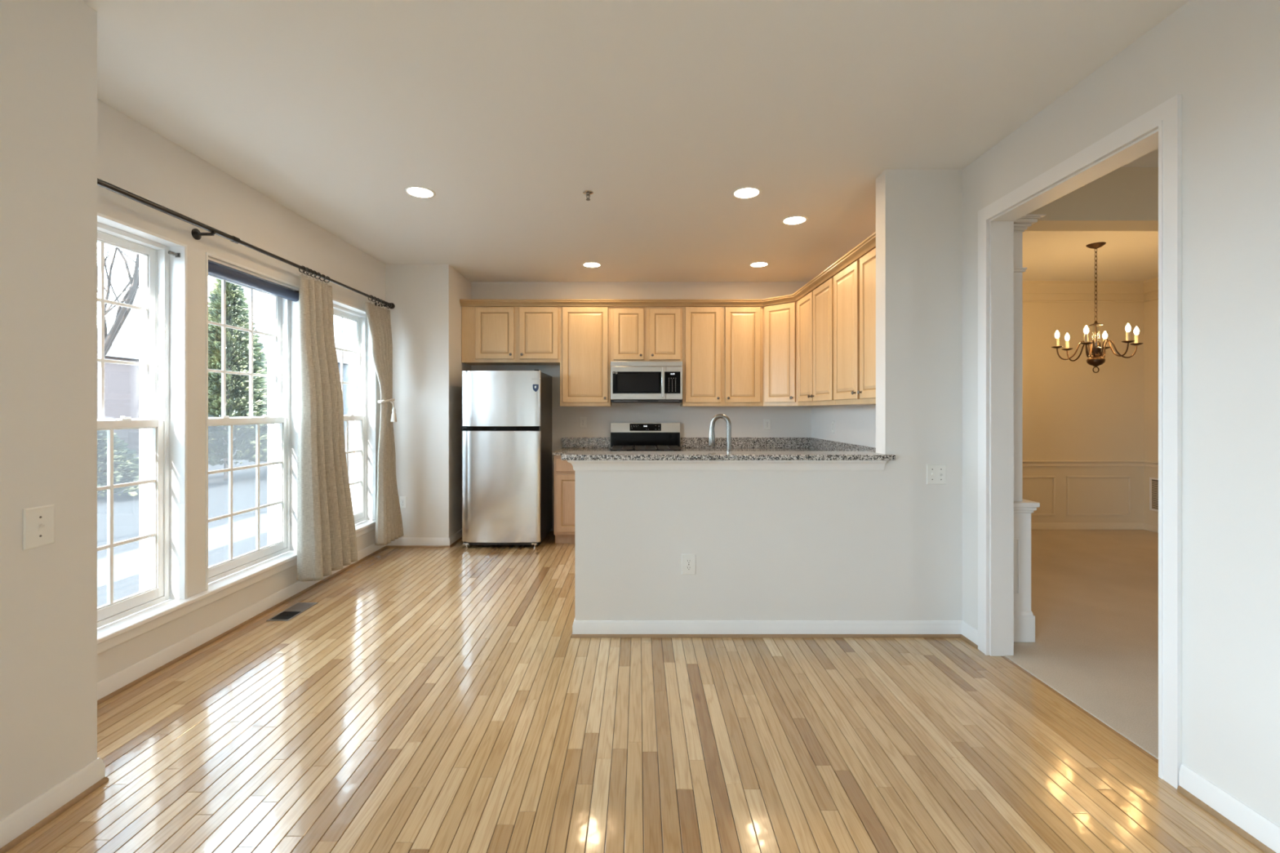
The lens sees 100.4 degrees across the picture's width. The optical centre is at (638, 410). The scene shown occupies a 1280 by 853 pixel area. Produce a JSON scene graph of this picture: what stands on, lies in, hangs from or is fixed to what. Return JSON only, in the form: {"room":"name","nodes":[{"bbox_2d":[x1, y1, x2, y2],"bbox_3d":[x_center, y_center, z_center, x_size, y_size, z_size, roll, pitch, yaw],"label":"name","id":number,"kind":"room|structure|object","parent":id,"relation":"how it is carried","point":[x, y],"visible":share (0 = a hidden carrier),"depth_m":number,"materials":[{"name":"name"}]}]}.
{"room":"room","nodes":[
{"label":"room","id":0,"kind":"room"},
{"bbox_2d":[0,0,97,821],"bbox_3d":[-2.312,0.007,-0.555,0.785,2.840,4.890,0,0,0],"label":"wall","id":1,"kind":"structure","parent":0,"point":[48,48],"depth_m":1.72,"materials":[{"name":"white paint"}]},
{"bbox_2d":[22,504,54,550],"bbox_3d":[-1.911,0.372,1.705,0.017,0.128,0.088,0,0,0],"label":"light switch","id":2,"kind":"object","parent":1,"relation":"attached to","point":[38,522],"visible":1,"depth_m":1.70,"materials":[{"name":"white plastic"}]},
{"bbox_2d":[97,98,385,682],"bbox_3d":[-2.580,0.007,3.826,0.250,2.840,4.273,0,0,0],"label":"wall","id":3,"kind":"structure","parent":0,"point":[133,157],"depth_m":2.97,"materials":[{"name":"white paint"}]},
{"bbox_2d":[97,212,187,628],"bbox_3d":[-2.548,0.062,2.460,0.194,1.919,0.870,0,0,0],"label":"window","id":4,"kind":"structure","parent":3,"relation":"in","point":[165,308],"depth_m":2.85,"materials":[{"name":"white plastic"}]},
{"bbox_2d":[168,250,180,257],"bbox_3d":[-2.490,-0.838,2.856,0.024,0.024,0.050,0,0,0],"label":"bracket","id":5,"kind":"object","parent":4,"relation":"attached to","point":[170,252],"visible":1,"depth_m":2.85,"materials":[{"name":"grey metal"}]},
{"bbox_2d":[0,528,462,852],"bbox_3d":[-2.138,1.281,1.431,0.634,0.092,8.863,0,0,0],"label":"baseboard","id":6,"kind":"structure","parent":3,"relation":"attached to","point":[118,682],"depth_m":2.58,"materials":[{"name":"white paint"}]},
{"bbox_2d":[97,520,375,654],"bbox_3d":[-2.474,1.034,3.440,0.122,0.025,3.100,0,0,0],"label":"trim","id":7,"kind":"structure","parent":3,"relation":"attached to","point":[108,632],"depth_m":2.88,"materials":[{"name":"white paint"}]},
{"bbox_2d":[97,177,395,309],"bbox_3d":[-2.394,-0.987,3.517,0.122,0.082,3.213,0,0,0],"label":"curtain rod","id":8,"kind":"object","parent":3,"relation":"attached to","point":[197,234],"visible":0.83,"depth_m":2.94,"materials":[{"name":"black metal"}]},
{"bbox_3d":[-2.363,-0.976,3.790,0.050,0.080,0.006,0,0,0],"label":"curtain ring","id":9,"kind":"object","parent":8,"relation":"hanging from","visible":0},
{"bbox_2d":[296,275,357,581],"bbox_3d":[-2.289,0.120,3.938,0.174,2.123,0.521,0,0,0],"label":"curtain","id":10,"kind":"object","parent":9,"relation":"hanging from","point":[326,541],"visible":1,"depth_m":3.79,"materials":[{"name":"fabric"}]},
{"bbox_3d":[-2.363,-0.976,4.880,0.050,0.080,0.006,0,0,0],"label":"curtain ring","id":11,"kind":"object","parent":8,"relation":"hanging from","visible":0},
{"bbox_2d":[364,302,403,545],"bbox_3d":[-2.317,0.128,4.865,0.152,2.138,0.463,0,0,0],"label":"curtain","id":12,"kind":"object","parent":11,"relation":"hanging from","point":[388,522],"visible":0.98,"depth_m":4.87,"materials":[{"name":"fabric"}]},
{"bbox_2d":[377,398,396,422],"bbox_3d":[-2.346,-0.002,4.958,0.157,0.224,0.194,0,0,-34],"label":"tie","id":13,"kind":"object","parent":12,"relation":"attached to","point":[393,418],"visible":0.99,"depth_m":4.91,"materials":[{"name":"beige fabric"}]},
{"bbox_2d":[205,252,299,590],"bbox_3d":[-2.548,0.062,3.458,0.194,1.919,0.870,0,0,0],"label":"window","id":14,"kind":"structure","parent":3,"relation":"in","point":[286,312],"depth_m":3.81,"materials":[{"name":"white plastic"}]},
{"bbox_2d":[208,257,299,302],"bbox_3d":[-2.495,-0.836,3.458,0.072,0.093,0.841,0,0,0],"label":"roller shade","id":15,"kind":"object","parent":14,"relation":"attached to","point":[218,268],"visible":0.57,"depth_m":3.40,"materials":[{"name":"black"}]},
{"bbox_2d":[332,297,376,524],"bbox_3d":[-2.548,0.062,4.548,0.194,1.919,0.870,0,0,0],"label":"window","id":16,"kind":"structure","parent":3,"relation":"in","point":[365,373],"depth_m":4.94,"materials":[{"name":"white plastic"}]},
{"bbox_2d":[385,264,471,537],"bbox_3d":[-2.148,0.007,5.516,0.613,2.840,0.693,0,0,0],"label":"wall","id":17,"kind":"structure","parent":0,"point":[425,318],"depth_m":5.17,"materials":[{"name":"white paint"}]},
{"bbox_2d":[399,496,406,508],"bbox_3d":[-2.285,0.894,5.165,0.070,0.115,0.009,0,0,0],"label":"wall outlet","id":18,"kind":"object","parent":17,"relation":"attached to","point":[402,500],"visible":0.98,"depth_m":5.16,"materials":[{"name":"white plastic"}]},
{"bbox_2d":[5,530,1265,852],"bbox_3d":[-0.340,1.387,1.431,4.630,0.120,9.063,0,0,0],"label":"floor","id":19,"kind":"structure","parent":0,"point":[428,700],"depth_m":2.12,"materials":[{"name":"brown wood"}]},
{"bbox_2d":[266,602,318,621],"bbox_3d":[-2.275,1.324,3.513,0.140,0.004,0.315,0,0,0],"label":"floor vent","id":20,"kind":"object","parent":19,"relation":"in","point":[292,611],"visible":1,"depth_m":3.51,"materials":[{"name":"silver metal"}]},
{"bbox_2d":[461,369,551,548],"bbox_3d":[-1.322,0.469,5.463,0.756,1.716,0.755,0,0,0],"label":"refrigerator","id":21,"kind":"object","parent":19,"relation":"on","point":[506,428],"visible":1,"depth_m":5.09,"materials":[{"name":"silver metal"}]},
{"bbox_2d":[554,455,574,543],"bbox_3d":[-0.575,0.885,5.532,0.522,0.883,0.657,0,0,0],"label":"base cabinet","id":22,"kind":"object","parent":19,"relation":"on","point":[564,473],"visible":0.19,"depth_m":5.23,"materials":[{"name":"brown wood"}]},
{"bbox_2d":[552,448,609,455],"bbox_3d":[-0.578,0.428,5.537,0.529,0.030,0.648,0,0,0],"label":"countertop","id":23,"kind":"structure","parent":22,"relation":"on","point":[561,451],"depth_m":5.51,"materials":[{"name":"stone"}]},
{"bbox_2d":[607,422,684,451],"bbox_3d":[0.071,0.717,5.495,0.766,1.160,0.710,0,0,0],"label":"gas range","id":24,"kind":"object","parent":19,"relation":"on","point":[624,437],"visible":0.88,"depth_m":5.80,"materials":[{"name":"silver metal"}]},
{"bbox_2d":[607,447,684,451],"bbox_3d":[0.071,0.413,5.487,0.766,0.016,0.605,0,0,0],"label":"cooktop","id":25,"kind":"object","parent":24,"relation":"in","point":[611,449],"depth_m":5.33,"materials":[{"name":"black glass"}]},
{"bbox_3d":[0.801,0.885,4.561,2.190,0.883,2.598,0,0,0],"label":"base cabinet","id":26,"kind":"object","parent":19,"relation":"on","visible":0},
{"bbox_2d":[681,448,824,451],"bbox_3d":[0.784,0.428,4.559,2.228,0.030,2.603,0,0,0],"label":"countertop","id":27,"kind":"structure","parent":26,"relation":"on","point":[683,449],"depth_m":5.51,"materials":[{"name":"stone"}]},
{"bbox_2d":[707,413,731,451],"bbox_3d":[0.556,0.218,3.455,0.223,0.389,0.067,0,0,22],"label":"faucet","id":28,"kind":"object","parent":27,"relation":"on","point":[711,435],"visible":0.66,"depth_m":3.45,"materials":[{"name":"silver metal"}]},
{"bbox_2d":[81,0,1190,281],"bbox_3d":[1.508,-1.473,1.455,8.425,0.120,9.150,0,0,0],"label":"ceiling","id":29,"kind":"structure","parent":0,"point":[508,111],"depth_m":2.48,"materials":[{"name":"white paint"}]},
{"bbox_2d":[404,186,435,198],"bbox_3d":[-1.415,-1.411,3.450,0.192,0.004,0.192,0,0,0],"label":"recessed light","id":30,"kind":"object","parent":29,"relation":"in","point":[421,192],"visible":1,"depth_m":3.45,"materials":[{"name":"white plastic"}]},
{"bbox_2d":[582,190,593,200],"bbox_3d":[-0.328,-1.388,3.453,0.068,0.050,0.068,0,0,0],"label":"sprinkler","id":31,"kind":"object","parent":29,"relation":"attached to","point":[588,193],"visible":1,"depth_m":3.44,"materials":[{"name":"silver metal"}]},
{"bbox_2d":[582,262,601,267],"bbox_3d":[-0.455,-1.411,5.170,0.192,0.004,0.192,0,0,0],"label":"recessed light","id":32,"kind":"object","parent":29,"relation":"in","point":[591,264],"visible":1,"depth_m":5.17,"materials":[{"name":"white plastic"}]},
{"bbox_2d":[731,186,761,199],"bbox_3d":[0.700,-1.411,3.460,0.192,0.004,0.192,0,0,0],"label":"recessed light","id":33,"kind":"object","parent":29,"relation":"in","point":[748,192],"visible":1,"depth_m":3.45,"materials":[{"name":"white plastic"}]},
{"bbox_2d":[748,261,768,266],"bbox_3d":[1.164,-1.411,5.160,0.192,0.004,0.192,0,0,0],"label":"recessed light","id":34,"kind":"object","parent":29,"relation":"in","point":[761,264],"visible":1,"depth_m":5.14,"materials":[{"name":"white plastic"}]},
{"bbox_2d":[781,215,808,224],"bbox_3d":[1.157,-1.411,3.960,0.192,0.004,0.192,0,0,0],"label":"recessed light","id":35,"kind":"object","parent":29,"relation":"in","point":[793,220],"visible":1,"depth_m":3.95,"materials":[{"name":"white plastic"}]},
{"bbox_2d":[1024,167,1158,231],"bbox_3d":[3.810,-1.258,3.190,3.580,0.310,0.180,0,0,0],"label":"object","id":36,"kind":"structure","parent":29,"relation":"attached to","point":[1124,198],"depth_m":3.10,"materials":[{"name":"beige paint"}]},
{"bbox_2d":[1051,241,1143,373],"bbox_3d":[3.893,-0.866,4.540,0.572,1.093,0.614,0,0,0],"label":"chandelier","id":37,"kind":"object","parent":29,"relation":"hanging from","point":[1095,359],"visible":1,"depth_m":4.51,"materials":[{"name":"brown metal"}]},
{"bbox_2d":[471,281,811,530],"bbox_3d":[-0.343,0.007,5.923,4.725,2.840,0.120,0,0,0],"label":"wall","id":38,"kind":"structure","parent":0,"point":[695,421],"depth_m":5.86,"materials":[{"name":"white paint"}]},
{"bbox_2d":[461,306,559,364],"bbox_3d":[-1.328,-0.804,5.673,1.021,0.618,0.379,0,0,0],"label":"upper cabinet","id":39,"kind":"object","parent":38,"relation":"attached to","point":[490,335],"visible":0.97,"depth_m":5.51,"materials":[{"name":"brown wood"}]},
{"bbox_2d":[459,231,875,306],"bbox_3d":[-0.119,-1.107,4.415,3.439,0.064,2.290,0,0,0],"label":"crown molding","id":40,"kind":"structure","parent":39,"relation":"attached to","point":[868,244],"depth_m":5.47,"materials":[{"name":"brown wood"}]},
{"bbox_2d":[579,417,586,427],"bbox_3d":[-0.612,0.134,5.858,0.075,0.118,0.009,0,0,0],"label":"wall outlet","id":41,"kind":"object","parent":38,"relation":"attached to","point":[583,420],"visible":1,"depth_m":5.86,"materials":[{"name":"white plastic"}]},
{"bbox_2d":[561,437,609,448],"bbox_3d":[-0.579,0.356,5.851,0.526,0.114,0.019,0,0,0],"label":"backsplash","id":42,"kind":"structure","parent":38,"relation":"attached to","point":[566,442],"depth_m":5.84,"materials":[{"name":"stone"}]},
{"bbox_2d":[560,306,612,406],"bbox_3d":[-0.556,-0.578,5.673,0.522,1.070,0.379,0,0,0],"label":"upper cabinet","id":43,"kind":"object","parent":38,"relation":"attached to","point":[584,331],"visible":0.98,"depth_m":5.51,"materials":[{"name":"brown wood"}]},
{"bbox_2d":[610,306,682,361],"bbox_3d":[0.081,-0.809,5.673,0.750,0.608,0.379,0,0,0],"label":"upper cabinet","id":44,"kind":"object","parent":38,"relation":"attached to","point":[637,334],"visible":0.98,"depth_m":5.51,"materials":[{"name":"brown wood"}]},
{"bbox_2d":[610,361,682,403],"bbox_3d":[0.080,-0.290,5.642,0.737,0.421,0.434,0,0,0],"label":"microwave","id":45,"kind":"object","parent":44,"relation":"attached to","point":[631,382],"visible":1,"depth_m":5.45,"materials":[{"name":"silver metal"}]},
{"bbox_2d":[710,417,717,429],"bbox_3d":[0.825,0.147,5.854,0.075,0.118,0.017,0,0,0],"label":"light switch","id":46,"kind":"object","parent":38,"relation":"attached to","point":[716,422],"visible":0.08,"depth_m":5.86,"materials":[{"name":"white plastic"}]},
{"bbox_2d":[680,306,763,406],"bbox_3d":[0.873,-0.578,5.673,0.831,1.070,0.379,0,0,0],"label":"upper cabinet","id":47,"kind":"object","parent":38,"relation":"attached to","point":[722,347],"visible":0.99,"depth_m":5.51,"materials":[{"name":"brown wood"}]},
{"bbox_2d":[764,418,770,429],"bbox_3d":[1.412,0.155,5.858,0.075,0.118,0.009,0,0,0],"label":"wall outlet","id":48,"kind":"object","parent":38,"relation":"attached to","point":[766,421],"visible":1,"depth_m":5.86,"materials":[{"name":"white plastic"}]},
{"bbox_2d":[762,301,822,406],"bbox_3d":[1.595,-0.578,5.556,0.609,1.070,0.612,0,0,0],"label":"upper cabinet","id":49,"kind":"object","parent":38,"relation":"attached to","point":[780,321],"visible":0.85,"depth_m":5.36,"materials":[{"name":"brown wood"}]},
{"bbox_2d":[574,169,962,620],"bbox_3d":[0.763,0.007,3.193,2.274,2.840,0.127,0,0,0],"label":"wall","id":50,"kind":"structure","parent":0,"point":[886,544],"depth_m":3.13,"materials":[{"name":"white paint"}]},
{"bbox_2d":[681,554,695,574],"bbox_3d":[0.293,0.904,3.125,0.083,0.120,0.009,0,0,0],"label":"wall outlet","id":51,"kind":"object","parent":50,"relation":"attached to","point":[688,561],"visible":1,"depth_m":3.12,"materials":[{"name":"white plastic"}]},
{"bbox_2d":[685,558,691,564],"bbox_3d":[0.293,0.884,3.122,0.033,0.029,0.003,0,0,0],"label":"receptacle","id":52,"kind":"object","parent":51,"relation":"attached to","point":[688,561],"depth_m":3.12,"materials":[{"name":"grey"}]},
{"bbox_2d":[685,565,691,570],"bbox_3d":[0.293,0.924,3.122,0.033,0.029,0.003,0,0,0],"label":"receptacle","id":53,"kind":"object","parent":51,"relation":"attached to","point":[687,567],"depth_m":3.12,"materials":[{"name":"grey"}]},
{"bbox_2d":[567,460,886,470],"bbox_3d":[0.512,0.322,3.174,1.852,0.062,0.167,0,0,0],"label":"trim","id":54,"kind":"structure","parent":50,"relation":"attached to","point":[577,464],"depth_m":3.11,"materials":[{"name":"white paint"}]},
{"bbox_2d":[561,451,895,460],"bbox_3d":[0.519,0.274,3.225,1.935,0.032,0.290,0,0,0],"label":"countertop","id":55,"kind":"structure","parent":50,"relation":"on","point":[569,455],"depth_m":3.08,"materials":[{"name":"stone"}]},
{"bbox_2d":[571,619,977,648],"bbox_3d":[0.752,1.281,3.111,2.308,0.092,0.167,0,0,3],"label":"baseboard","id":56,"kind":"structure","parent":50,"relation":"attached to","point":[580,628],"depth_m":3.12,"materials":[{"name":"white paint"}]},
{"bbox_2d":[926,464,946,484],"bbox_3d":[1.746,0.376,3.121,0.116,0.118,0.017,0,0,0],"label":"light switch","id":57,"kind":"object","parent":50,"relation":"attached to","point":[935,473],"visible":1,"depth_m":3.12,"materials":[{"name":"white plastic"}]},
{"bbox_2d":[811,0,1279,826],"bbox_3d":[1.960,0.007,1.431,0.120,2.840,8.863,0,0,0],"label":"wall","id":58,"kind":"structure","parent":0,"point":[1222,56],"depth_m":1.77,"materials":[{"name":"white paint"}]},
{"bbox_2d":[680,437,875,452],"bbox_3d":[1.178,0.356,4.580,1.440,0.114,2.561,0,0,0],"label":"backsplash","id":59,"kind":"structure","parent":58,"relation":"attached to","point":[686,442],"depth_m":5.84,"materials":[{"name":"stone"}]},
{"bbox_2d":[797,277,857,405],"bbox_3d":[1.711,-0.578,4.755,0.376,1.070,0.988,0,0,0],"label":"upper cabinet","id":60,"kind":"object","parent":58,"relation":"attached to","point":[815,309],"visible":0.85,"depth_m":4.68,"materials":[{"name":"brown wood"}]},
{"bbox_2d":[833,248,875,404],"bbox_3d":[1.711,-0.578,3.764,0.376,1.070,0.989,0,0,0],"label":"upper cabinet","id":61,"kind":"object","parent":58,"relation":"attached to","point":[854,286],"visible":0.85,"depth_m":3.82,"materials":[{"name":"brown wood"}]},
{"bbox_2d":[989,128,1158,656],"bbox_3d":[1.962,0.147,2.409,0.124,2.360,0.963,0,0,0],"label":"trim","id":62,"kind":"structure","parent":58,"relation":"attached to","point":[1002,226],"depth_m":2.88,"materials":[{"name":"white paint"}]},
{"bbox_2d":[977,94,1182,789],"bbox_3d":[1.891,0.111,2.413,0.019,2.432,1.097,0,0,0],"label":"trim","id":63,"kind":"structure","parent":58,"relation":"attached to","point":[1166,117],"depth_m":1.91,"materials":[{"name":"white paint"}]},
{"bbox_2d":[1031,522,1158,533],"bbox_3d":[3.816,1.284,1.455,3.568,0.074,8.910,0,0,0],"label":"baseboard","id":64,"kind":"structure","parent":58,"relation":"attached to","point":[1034,526],"depth_m":5.90,"materials":[{"name":"beige paint"}]},
{"bbox_2d":[1177,764,1279,852],"bbox_3d":[1.889,1.281,-0.570,0.021,0.092,4.861,0,0,0],"label":"baseboard","id":65,"kind":"structure","parent":58,"relation":"attached to","point":[1264,834],"depth_m":1.70,"materials":[{"name":"white paint"}]},
{"bbox_2d":[1004,529,1158,759],"bbox_3d":[3.837,1.385,1.455,3.725,0.124,9.110,0,0,0],"label":"floor","id":66,"kind":"structure","parent":0,"point":[1095,593],"depth_m":3.29,"materials":[{"name":"beige carpet"}]},
{"bbox_2d":[1013,213,1046,642],"bbox_3d":[2.155,0.111,3.163,0.267,2.424,0.346,0,0,0],"label":"pillar","id":67,"kind":"structure","parent":66,"relation":"on","point":[1024,618],"depth_m":3.05,"materials":[{"name":"white paint"}]},
{"bbox_2d":[1022,293,1143,522],"bbox_3d":[3.870,0.007,5.970,3.700,2.840,0.120,0,0,0],"label":"wall","id":68,"kind":"structure","parent":0,"point":[1072,411],"depth_m":5.91,"materials":[{"name":"beige paint"}]},
{"bbox_2d":[1022,475,1131,515],"bbox_3d":[3.900,0.947,4.705,3.400,0.440,2.410,0,0,0],"label":"trim","id":69,"kind":"structure","parent":68,"relation":"attached to","point":[1053,477],"depth_m":5.90,"materials":[{"name":"beige paint"}]},
{"bbox_2d":[1022,276,1158,293],"bbox_3d":[3.816,-1.353,4.595,3.568,0.120,2.630,0,0,0],"label":"trim","id":70,"kind":"structure","parent":68,"relation":"attached to","point":[1150,285],"depth_m":5.86,"materials":[{"name":"beige paint"}]},
{"bbox_2d":[1022,460,1158,468],"bbox_3d":[3.816,0.592,4.605,3.568,0.070,2.610,0,0,0],"label":"trim","id":71,"kind":"structure","parent":68,"relation":"attached to","point":[1025,463],"depth_m":5.89,"materials":[{"name":"beige paint"}]},
{"bbox_2d":[1022,297,1158,302],"bbox_3d":[3.816,-1.208,4.595,3.568,0.020,2.630,0,0,0],"label":"trim","id":72,"kind":"structure","parent":68,"relation":"attached to","point":[1156,298],"depth_m":5.90,"materials":[{"name":"beige paint"}]},
{"bbox_2d":[1143,290,1158,525],"bbox_3d":[5.660,0.007,1.455,0.120,2.840,8.910,0,0,0],"label":"wall","id":73,"kind":"structure","parent":0,"point":[1150,308],"depth_m":5.83,"materials":[{"name":"beige paint"}]},
{"bbox_2d":[1149,477,1158,511],"bbox_3d":[5.596,0.912,5.658,0.008,0.360,0.360,0,0,0],"label":"air vent","id":74,"kind":"object","parent":73,"relation":"in","point":[1153,482],"visible":0.33,"depth_m":5.79,"materials":[{"name":"white metal"}]},
{"label":"outside","id":75,"kind":"structure","parent":0,"visible":0},
{"bbox_2d":[97,427,348,607],"bbox_3d":[-25.000,2.777,15.000,130.000,0.300,150.000,0,0,0],"label":"ground","id":76,"kind":"structure","parent":75,"point":[126,506],"depth_m":13.63,"materials":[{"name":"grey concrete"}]},
{"bbox_2d":[97,343,139,454],"bbox_3d":[-33.000,-0.773,32.000,7.600,6.800,8.600,0,0,0],"label":"house","id":77,"kind":"structure","parent":76,"relation":"on","point":[122,381],"depth_m":30.63,"materials":[{"name":"grey"}]},
{"bbox_2d":[97,430,139,499],"bbox_3d":[-16.058,1.466,15.597,3.072,2.322,3.219,0,0,-16],"label":"bush","id":78,"kind":"object","parent":76,"relation":"on","point":[126,467],"visible":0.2,"depth_m":15.56,"materials":[{"name":"grey plant"}]},
{"bbox_2d":[97,241,139,368],"bbox_3d":[-9.828,-3.666,7.498,7.085,12.594,10.438,0,0,33],"label":"bare tree","id":79,"kind":"object","parent":76,"relation":"on","point":[122,313],"visible":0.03,"depth_m":9.62,"materials":[{"name":"grey plant"}]},
{"bbox_2d":[97,512,267,587],"bbox_3d":[-8.750,2.625,15.000,1.500,0.004,50.000,0,0,0],"label":"path","id":80,"kind":"structure","parent":76,"relation":"on","point":[126,564],"depth_m":10.33,"materials":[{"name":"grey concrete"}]},
{"bbox_2d":[208,278,267,480],"bbox_3d":[-15.328,-1.296,20.029,4.341,7.846,4.308,0,0,-25],"label":"evergreen tree","id":81,"kind":"object","parent":76,"relation":"on","point":[237,313],"visible":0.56,"depth_m":19.56,"materials":[{"name":"green plant"}]},
{"bbox_2d":[261,350,348,445],"bbox_3d":[-24.000,-1.073,41.000,5.600,7.400,7.600,0,0,0],"label":"house","id":82,"kind":"structure","parent":76,"relation":"on","point":[345,355],"depth_m":39.11,"materials":[{"name":"grey"}]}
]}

